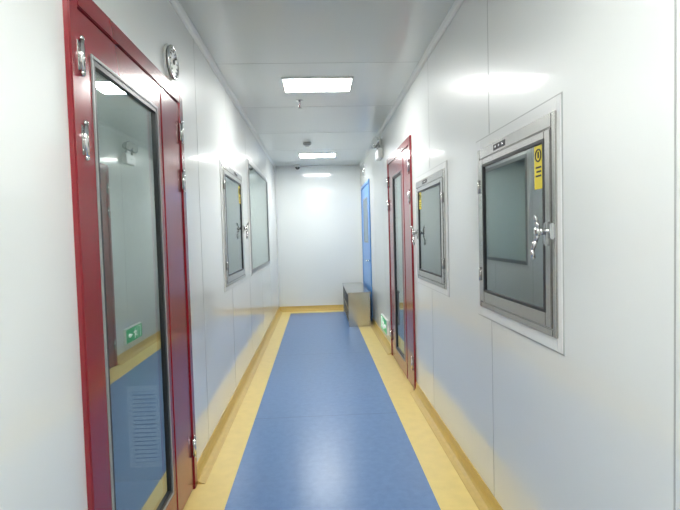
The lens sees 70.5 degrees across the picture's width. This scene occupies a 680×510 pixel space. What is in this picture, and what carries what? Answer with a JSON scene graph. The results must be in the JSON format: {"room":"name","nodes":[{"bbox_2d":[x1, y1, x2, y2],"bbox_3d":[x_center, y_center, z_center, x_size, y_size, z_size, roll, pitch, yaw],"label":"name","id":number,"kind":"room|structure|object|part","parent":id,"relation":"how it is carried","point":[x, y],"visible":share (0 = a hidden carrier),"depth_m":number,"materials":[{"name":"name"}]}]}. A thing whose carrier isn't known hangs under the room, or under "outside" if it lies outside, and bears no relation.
{"room":"cleanroom corridor","nodes":[
{"label":"cleanroom corridor","id":0,"kind":"room"},
{"bbox_2d":[95,73,162,481],"bbox_3d":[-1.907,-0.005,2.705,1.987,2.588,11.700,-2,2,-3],"label":"glass panel","id":1,"kind":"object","parent":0,"point":[122,123],"depth_m":2.65,"materials":[{"name":"grey"}]},
{"bbox_2d":[127,385,161,467],"bbox_3d":[-1.088,0.958,2.686,0.180,0.459,0.014,-2,2,-3],"label":"air vent","id":2,"kind":"object","parent":1,"relation":"in","point":[143,405],"visible":0.94,"depth_m":2.68,"materials":[{"name":"white plastic"}]},
{"bbox_2d":[0,0,278,509],"bbox_3d":[-0.878,-0.035,2.752,0.073,2.588,11.700,-2,2,-3],"label":"wall","id":3,"kind":"structure","parent":0,"point":[42,448],"depth_m":1.34,"materials":[{"name":"white paint"}]},
{"bbox_2d":[62,0,197,509],"bbox_3d":[-0.819,0.226,2.013,0.100,2.124,1.179,-2,2,-3],"label":"door","id":4,"kind":"structure","parent":3,"relation":"in","point":[93,43],"depth_m":1.76,"materials":[{"name":"red paint"}]},
{"bbox_2d":[163,44,178,80],"bbox_3d":[-0.840,-0.961,2.401,0.028,0.174,0.174,-2,2,-3],"label":"pressure gauge","id":5,"kind":"object","parent":3,"relation":"attached to","point":[171,63],"visible":1,"depth_m":2.37,"materials":[{"name":"white metal"}]},
{"bbox_2d":[169,0,276,167],"bbox_3d":[-0.862,-1.313,2.701,0.032,0.032,11.700,-2,2,-3],"label":"trim","id":6,"kind":"structure","parent":3,"relation":"attached to","point":[176,4],"depth_m":3.34,"materials":[{"name":"white metal"}]},
{"bbox_2d":[219,155,248,291],"bbox_3d":[-1.170,-0.244,4.119,0.655,1.028,1.037,-2,2,-3],"label":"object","id":7,"kind":"object","parent":3,"relation":"attached to","point":[233,228],"visible":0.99,"depth_m":4.50,"materials":[{"name":"white metal"}]},
{"bbox_3d":[-0.906,-0.241,4.131,0.022,0.879,0.911,-2,2,-3],"label":"frame","id":8,"kind":"part","parent":7,"relation":"part of","materials":[{"name":"silver metal"}]},
{"bbox_2d":[197,307,282,483],"bbox_3d":[-0.780,1.210,2.808,0.058,0.090,11.700,-2,2,-3],"label":"baseboard","id":9,"kind":"structure","parent":3,"relation":"attached to","point":[210,453],"depth_m":3.59,"materials":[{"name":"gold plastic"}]},
{"bbox_2d":[247,156,269,275],"bbox_3d":[-1.037,-0.446,6.051,0.085,1.269,1.971,-2,2,-3],"label":"window","id":10,"kind":"structure","parent":3,"relation":"in","point":[257,181],"depth_m":5.80,"materials":[{"name":"grey glass"}]},
{"bbox_2d":[115,310,478,509],"bbox_3d":[-0.095,1.262,2.842,5.400,0.054,11.700,-2,2,-3],"label":"floor","id":11,"kind":"structure","parent":0,"point":[326,419],"depth_m":3.18,"materials":[{"name":"blue plastic"}]},
{"bbox_2d":[342,282,370,326],"bbox_3d":[0.254,0.768,7.753,0.342,0.504,1.458,-2,2,-3],"label":"bench","id":12,"kind":"object","parent":11,"relation":"on","point":[356,297],"visible":1,"depth_m":7.04,"materials":[{"name":"grey metal"}]},
{"bbox_2d":[179,0,454,166],"bbox_3d":[-0.167,-1.384,2.731,5.400,0.073,11.700,-2,2,-3],"label":"ceiling","id":13,"kind":"structure","parent":0,"point":[254,44],"depth_m":3.36,"materials":[{"name":"white"}]},
{"bbox_2d":[296,99,302,108],"bbox_3d":[-0.370,-1.376,4.390,0.063,0.074,0.063,-2,2,-3],"label":"sprinkler","id":14,"kind":"object","parent":13,"relation":"attached to","point":[299,101],"visible":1,"depth_m":4.38,"materials":[{"name":"silver metal"}]},
{"bbox_2d":[303,142,310,146],"bbox_3d":[-0.439,-1.472,6.421,0.112,0.047,0.112,-2,2,-3],"label":"smoke detector","id":15,"kind":"object","parent":13,"relation":"attached to","point":[306,144],"visible":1,"depth_m":6.38,"materials":[{"name":"white plastic"}]},
{"bbox_2d":[298,153,335,157],"bbox_3d":[-0.349,-1.533,7.406,0.572,0.013,0.360,-2,2,-3],"label":"ceiling light","id":16,"kind":"object","parent":13,"relation":"in","point":[301,155],"depth_m":7.38,"materials":[{"name":"white plastic"}]},
{"bbox_2d":[281,77,353,92],"bbox_3d":[-0.185,-1.392,3.939,0.572,0.013,0.360,-2,2,-3],"label":"ceiling light","id":17,"kind":"object","parent":13,"relation":"in","point":[290,84],"depth_m":3.91,"materials":[{"name":"white plastic"}]},
{"bbox_2d":[276,167,361,306],"bbox_3d":[-0.410,-0.295,8.662,5.400,2.588,0.072,-2,2,-3],"label":"wall","id":18,"kind":"structure","parent":0,"point":[318,208],"depth_m":8.62,"materials":[{"name":"white"}]},
{"bbox_2d":[275,168,279,306],"bbox_3d":[-1.112,-0.304,8.583,0.018,2.470,0.018,-2,2,-3],"label":"trim","id":19,"kind":"structure","parent":18,"relation":"attached to","point":[275,168],"depth_m":8.57,"materials":[{"name":"white metal"}]},
{"bbox_2d":[280,305,343,311],"bbox_3d":[-0.328,0.954,8.651,1.516,0.090,0.058,-2,2,-3],"label":"baseboard","id":20,"kind":"structure","parent":18,"relation":"attached to","point":[317,307],"depth_m":8.66,"materials":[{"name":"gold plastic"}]},
{"bbox_2d":[276,165,359,167],"bbox_3d":[-0.397,-1.573,8.561,1.516,0.027,0.027,-2,2,-3],"label":"trim","id":21,"kind":"structure","parent":18,"relation":"attached to","point":[333,165],"depth_m":8.55,"materials":[{"name":"white metal"}]},
{"bbox_2d":[359,167,362,282],"bbox_3d":[0.385,-0.348,8.652,0.018,2.470,0.018,-2,2,-3],"label":"trim","id":22,"kind":"structure","parent":18,"relation":"attached to","point":[359,167],"depth_m":8.64,"materials":[{"name":"white metal"}]},
{"bbox_2d":[397,175,403,334],"bbox_3d":[1.690,-0.110,2.871,1.897,2.588,11.700,-2,2,-3],"label":"wall","id":23,"kind":"structure","parent":0,"point":[399,177],"depth_m":6.35,"materials":[{"name":"grey"}]},
{"bbox_2d":[360,0,679,509],"bbox_3d":[0.707,-0.081,2.826,0.073,2.588,11.700,-2,2,-3],"label":"wall","id":24,"kind":"structure","parent":0,"point":[594,426],"depth_m":1.52,"materials":[{"name":"white"}]},
{"bbox_2d":[362,164,364,175],"bbox_3d":[0.386,-1.384,7.853,0.028,0.198,0.198,-2,2,-3],"label":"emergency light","id":25,"kind":"object","parent":24,"relation":"attached to","point":[363,165],"visible":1,"depth_m":7.78,"materials":[{"name":"white plastic"}]},
{"bbox_2d":[361,179,372,320],"bbox_3d":[0.441,-0.079,7.854,0.130,2.178,1.242,-2,2,-3],"label":"door","id":26,"kind":"structure","parent":24,"relation":"in","point":[365,189],"depth_m":7.72,"materials":[{"name":"blue paint"}]},
{"bbox_2d":[371,137,382,160],"bbox_3d":[0.446,-1.285,5.821,0.103,0.256,0.307,-2,2,-3],"label":"emergency light","id":27,"kind":"object","parent":24,"relation":"attached to","point":[377,141],"visible":1,"depth_m":5.71,"materials":[{"name":"white plastic"}]},
{"bbox_2d":[381,313,388,335],"bbox_3d":[0.531,0.840,5.848,0.054,0.180,0.504,-2,2,-3],"label":"exit sign","id":28,"kind":"object","parent":24,"relation":"attached to","point":[384,321],"visible":1,"depth_m":5.69,"materials":[{"name":"green plastic"}]},
{"bbox_2d":[386,135,415,389],"bbox_3d":[0.607,0.058,4.680,0.100,2.160,1.305,-2,2,-3],"label":"door","id":29,"kind":"structure","parent":24,"relation":"in","point":[399,163],"depth_m":4.44,"materials":[{"name":"red paint"}]},
{"bbox_2d":[359,0,463,165],"bbox_3d":[0.621,-1.356,2.770,0.032,0.032,11.700,-2,2,-3],"label":"trim","id":30,"kind":"structure","parent":24,"relation":"attached to","point":[454,8],"depth_m":3.39,"materials":[{"name":"white metal"}]},
{"bbox_2d":[411,160,449,296],"bbox_3d":[0.899,-0.185,3.417,0.655,0.839,0.929,-2,2,-3],"label":"box","id":31,"kind":"object","parent":24,"relation":"attached to","point":[431,232],"visible":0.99,"depth_m":3.72,"materials":[{"name":"white metal"}]},
{"bbox_3d":[0.635,-0.167,3.405,0.022,0.672,0.785,-2,2,-3],"label":"frame","id":32,"kind":"part","parent":31,"relation":"part of","materials":[{"name":"silver metal"}]},
{"bbox_2d":[370,317,502,509],"bbox_3d":[0.676,1.168,2.875,0.058,0.090,11.700,-2,2,-3],"label":"baseboard","id":33,"kind":"structure","parent":24,"relation":"attached to","point":[478,490],"depth_m":2.90,"materials":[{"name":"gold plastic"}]},
{"bbox_2d":[476,91,564,355],"bbox_3d":[0.966,-0.121,2.000,0.655,0.861,0.843,-2,2,-3],"label":"box","id":34,"kind":"object","parent":24,"relation":"attached to","point":[520,204],"visible":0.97,"depth_m":2.18,"materials":[{"name":"white metal"}]},
{"bbox_3d":[0.703,-0.102,1.977,0.022,0.677,0.704,-2,2,-3],"label":"frame","id":35,"kind":"part","parent":34,"relation":"part of","materials":[{"name":"silver metal"}]}
]}

